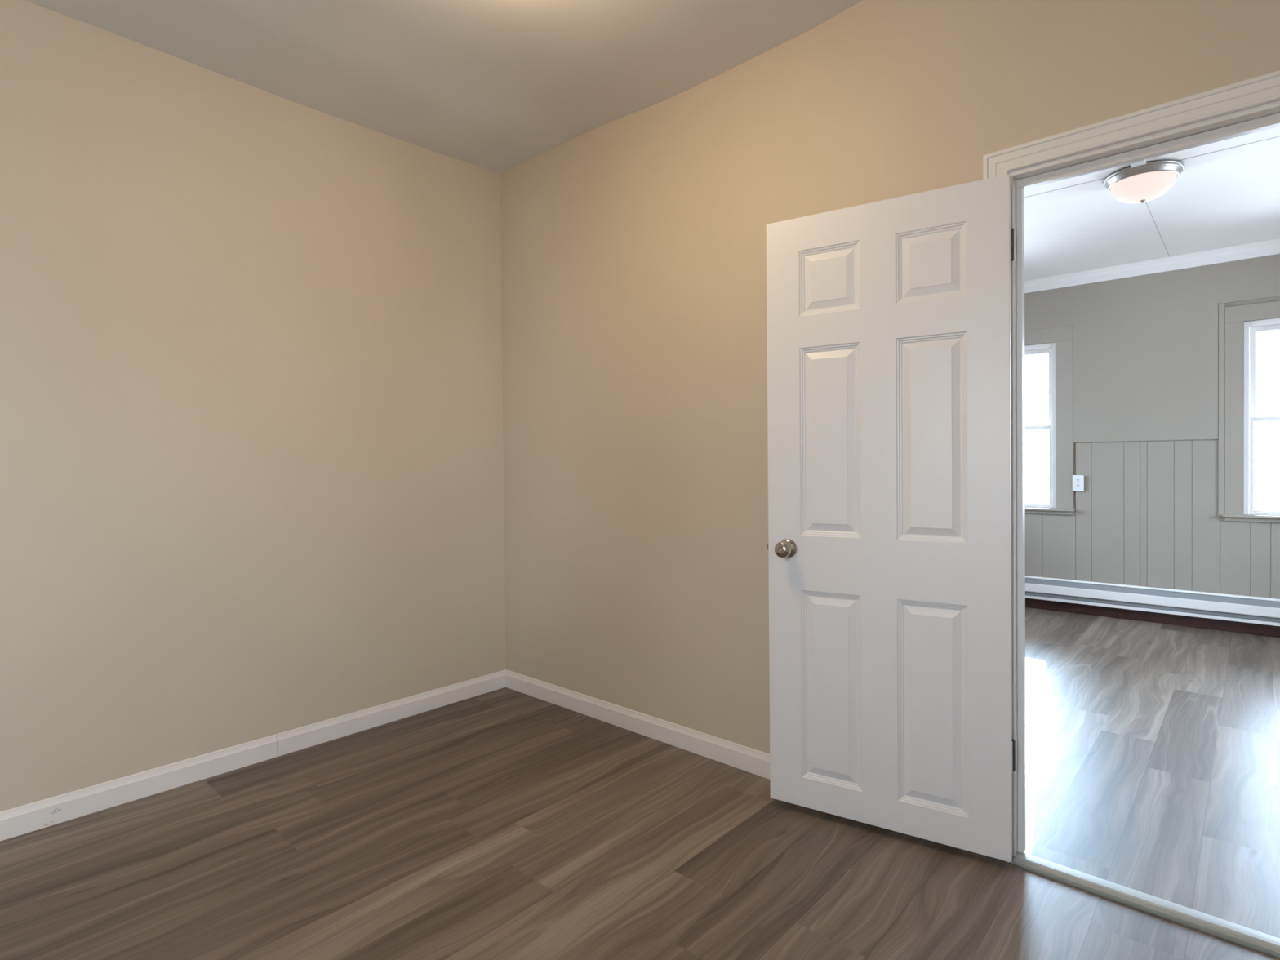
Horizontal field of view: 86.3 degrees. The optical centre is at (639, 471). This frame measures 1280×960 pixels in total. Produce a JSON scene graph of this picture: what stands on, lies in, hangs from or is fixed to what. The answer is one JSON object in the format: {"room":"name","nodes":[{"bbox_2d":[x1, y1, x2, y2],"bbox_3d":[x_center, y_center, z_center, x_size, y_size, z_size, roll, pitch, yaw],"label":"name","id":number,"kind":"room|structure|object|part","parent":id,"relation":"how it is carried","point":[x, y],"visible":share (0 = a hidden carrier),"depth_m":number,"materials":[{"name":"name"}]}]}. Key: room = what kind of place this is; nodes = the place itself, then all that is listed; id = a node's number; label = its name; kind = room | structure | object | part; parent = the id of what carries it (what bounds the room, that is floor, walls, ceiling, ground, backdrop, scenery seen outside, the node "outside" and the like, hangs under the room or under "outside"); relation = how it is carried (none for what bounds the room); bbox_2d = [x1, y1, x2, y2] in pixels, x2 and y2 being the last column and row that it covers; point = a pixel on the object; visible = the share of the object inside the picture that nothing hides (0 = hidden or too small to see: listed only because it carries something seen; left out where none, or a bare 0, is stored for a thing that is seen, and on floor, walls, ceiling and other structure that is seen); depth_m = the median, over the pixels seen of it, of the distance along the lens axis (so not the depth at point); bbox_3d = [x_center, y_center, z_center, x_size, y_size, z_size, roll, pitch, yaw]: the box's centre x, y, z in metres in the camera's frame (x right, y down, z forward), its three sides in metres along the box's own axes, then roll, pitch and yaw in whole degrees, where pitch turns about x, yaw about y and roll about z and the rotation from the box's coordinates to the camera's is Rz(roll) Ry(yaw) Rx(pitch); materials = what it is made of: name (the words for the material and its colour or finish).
{"room":"empty bedroom","nodes":[
{"label":"empty bedroom","id":0,"kind":"room"},
{"bbox_2d":[0,0,506,811],"bbox_3d":[-1.873,-0.199,2.564,0.110,2.920,3.465,0,1,42],"label":"wall","id":1,"kind":"structure","parent":0,"point":[251,440],"depth_m":2.70,"materials":[{"name":"beige paint"}]},
{"bbox_2d":[0,669,506,841],"bbox_3d":[-1.854,1.155,2.496,0.013,0.092,3.350,0,1,42],"label":"baseboard","id":2,"kind":"structure","parent":1,"relation":"attached to","point":[36,815],"depth_m":2.70,"materials":[{"name":"white paint"}]},
{"bbox_2d":[25,0,862,173],"bbox_3d":[-0.586,-1.607,1.293,3.540,0.137,3.390,0,1,42],"label":"ceiling","id":3,"kind":"structure","parent":0,"point":[497,86],"depth_m":2.55,"materials":[{"name":"paint"}]},
{"bbox_2d":[0,607,1279,959],"bbox_3d":[1.463,1.205,2.222,5.400,0.060,7.492,0,1,42],"label":"floor","id":4,"kind":"structure","parent":0,"point":[505,823],"depth_m":2.15,"materials":[{"name":"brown wood"}]},
{"bbox_2d":[1009,851,1279,959],"bbox_3d":[1.433,1.177,1.820,0.794,0.030,0.062,0,1,42],"label":"saddle","id":5,"kind":"object","parent":4,"relation":"on","point":[1232,932],"visible":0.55,"depth_m":1.84,"materials":[{"name":"grey paint"}]},
{"bbox_2d":[500,0,1279,862],"bbox_3d":[1.256,-0.223,1.990,5.300,2.915,0.115,0,1,42],"label":"wall","id":6,"kind":"structure","parent":0,"point":[634,323],"depth_m":2.80,"materials":[{"name":"beige paint"}]},
{"bbox_2d":[505,670,769,779],"bbox_3d":[0.168,1.131,2.917,2.420,0.092,0.013,0,1,42],"label":"baseboard","id":7,"kind":"structure","parent":6,"relation":"attached to","point":[743,757],"depth_m":3.03,"materials":[{"name":"white paint"}]},
{"bbox_2d":[766,173,1015,862],"bbox_3d":[0.776,0.143,2.215,0.769,2.019,0.169,0,1,32],"label":"door","id":8,"kind":"structure","parent":6,"relation":"in","point":[889,383],"depth_m":2.17,"materials":[{"name":"white paint"}]},
{"bbox_3d":[1.088,-0.673,2.004,0.002,0.089,0.029,0,1,32],"label":"hinge plate","id":9,"kind":"part","parent":8,"relation":"part of","materials":[{"name":"silver metal"}]},
{"bbox_3d":[1.102,0.850,2.023,0.002,0.089,0.029,0,1,32],"label":"hinge plate","id":10,"kind":"part","parent":8,"relation":"part of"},
{"bbox_2d":[982,70,1279,862],"bbox_3d":[1.443,0.108,1.829,0.926,2.141,0.147,0,1,42],"label":"door frame","id":11,"kind":"structure","parent":6,"relation":"attached to","point":[1251,105],"depth_m":1.96,"materials":[{"name":"white paint"}]},
{"bbox_3d":[1.121,-0.674,2.044,0.002,0.089,0.028,0,1,42],"label":"hinge plate","id":12,"kind":"part","parent":11,"relation":"part of","materials":[{"name":"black metal"}]},
{"bbox_3d":[1.135,0.849,2.063,0.002,0.089,0.028,0,1,42],"label":"hinge plate","id":13,"kind":"part","parent":11,"relation":"part of","materials":[{"name":"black metal"}]},
{"bbox_2d":[1023,126,1279,280],"bbox_3d":[2.617,-1.555,3.491,5.300,0.063,3.977,0,1,42],"label":"ceiling","id":14,"kind":"structure","parent":0,"point":[1226,193],"depth_m":4.06,"materials":[{"name":"white paint"}]},
{"bbox_2d":[1102,160,1184,203],"bbox_3d":[2.563,-1.449,3.486,0.345,0.154,0.336,-1,1,-5],"label":"ceiling light","id":15,"kind":"object","parent":14,"relation":"attached to","point":[1141,182],"visible":0.98,"depth_m":3.40,"materials":[{"name":"white glass"}]},
{"bbox_3d":[2.568,-1.435,3.486,0.275,0.100,0.275,0,1,42],"label":"lamp shade","id":16,"kind":"part","parent":15,"relation":"part of","materials":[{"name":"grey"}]},
{"bbox_2d":[1024,253,1279,599],"bbox_3d":[3.980,-0.282,5.000,5.520,2.920,0.150,0,1,42],"label":"wall","id":17,"kind":"structure","parent":0,"point":[1145,348],"depth_m":5.06,"materials":[{"name":"grey paint"}]},
{"bbox_2d":[1024,324,1075,515],"bbox_3d":[3.062,-0.408,5.780,1.073,1.501,0.153,0,1,42],"label":"window","id":18,"kind":"structure","parent":17,"relation":"in","point":[1060,427],"depth_m":5.46,"materials":[{"name":"white paint"}]},
{"bbox_3d":[3.091,-0.675,5.811,0.750,0.655,0.028,0,1,42],"label":"sash","id":19,"kind":"part","parent":18,"relation":"part of","materials":[{"name":"white plastic"}]},
{"bbox_3d":[3.073,-0.045,5.793,0.750,0.666,0.030,0,1,42],"label":"sash","id":20,"kind":"part","parent":18,"relation":"part of","materials":[{"name":"white plastic"}]},
{"bbox_3d":[3.082,-0.373,5.802,0.810,1.336,0.093,0,1,42],"label":"frame","id":21,"kind":"part","parent":18,"relation":"part of","materials":[{"name":"white plastic"}]},
{"bbox_2d":[1072,475,1084,491],"bbox_3d":[3.450,0.090,5.375,0.076,0.124,0.008,0,1,42],"label":"wall outlet","id":22,"kind":"object","parent":17,"relation":"attached to","point":[1077,480],"visible":1,"depth_m":5.37,"materials":[{"name":"white plastic"}]},
{"bbox_2d":[1075,484,1080,488],"bbox_3d":[3.448,0.112,5.373,0.033,0.030,0.002,0,1,42],"label":"socket","id":23,"kind":"object","parent":22,"relation":"attached to","point":[1077,486],"depth_m":5.37,"materials":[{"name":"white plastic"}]},
{"bbox_2d":[1075,478,1080,482],"bbox_3d":[3.448,0.068,5.372,0.033,0.030,0.002,0,1,42],"label":"socket","id":24,"kind":"object","parent":22,"relation":"attached to","point":[1077,480],"depth_m":5.37,"materials":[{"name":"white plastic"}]},
{"bbox_2d":[1024,238,1279,293],"bbox_3d":[3.902,-1.509,4.911,5.298,0.092,0.048,0,1,42],"label":"crown molding","id":25,"kind":"structure","parent":17,"relation":"attached to","point":[1269,247],"depth_m":5.00,"materials":[{"name":"white paint"}]},
{"bbox_2d":[1025,598,1279,637],"bbox_3d":[3.940,1.079,4.958,5.298,0.077,0.021,0,1,42],"label":"baseboard","id":26,"kind":"structure","parent":17,"relation":"attached to","point":[1176,620],"depth_m":5.04,"materials":[{"name":"red wood"}]},
{"bbox_2d":[1025,575,1279,626],"bbox_3d":[3.770,0.948,5.068,3.200,0.176,0.067,0,1,42],"label":"baseboard heater","id":27,"kind":"object","parent":17,"relation":"attached to","point":[1238,608],"visible":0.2,"depth_m":5.01,"materials":[{"name":"white metal"}]},
{"bbox_2d":[1218,300,1279,523],"bbox_3d":[4.500,-0.418,4.478,1.072,1.526,0.153,0,1,42],"label":"window","id":28,"kind":"structure","parent":17,"relation":"in","point":[1237,401],"depth_m":4.74,"materials":[{"name":"clear glass"},{"name":"white vinyl"},{"name":"pale sage paint"}]},
{"bbox_3d":[4.520,-0.371,4.500,0.810,1.336,0.093,0,1,42],"label":"frame","id":29,"kind":"part","parent":28,"relation":"part of","materials":[{"name":"white plastic"}]},
{"bbox_3d":[4.529,-0.673,4.510,0.750,0.655,0.028,0,1,42],"label":"sash","id":30,"kind":"part","parent":28,"relation":"part of","materials":[{"name":"white plastic"}]},
{"bbox_3d":[4.512,-0.043,4.492,0.750,0.666,0.030,0,1,42],"label":"sash","id":31,"kind":"part","parent":28,"relation":"part of","materials":[{"name":"white plastic"}]}
]}

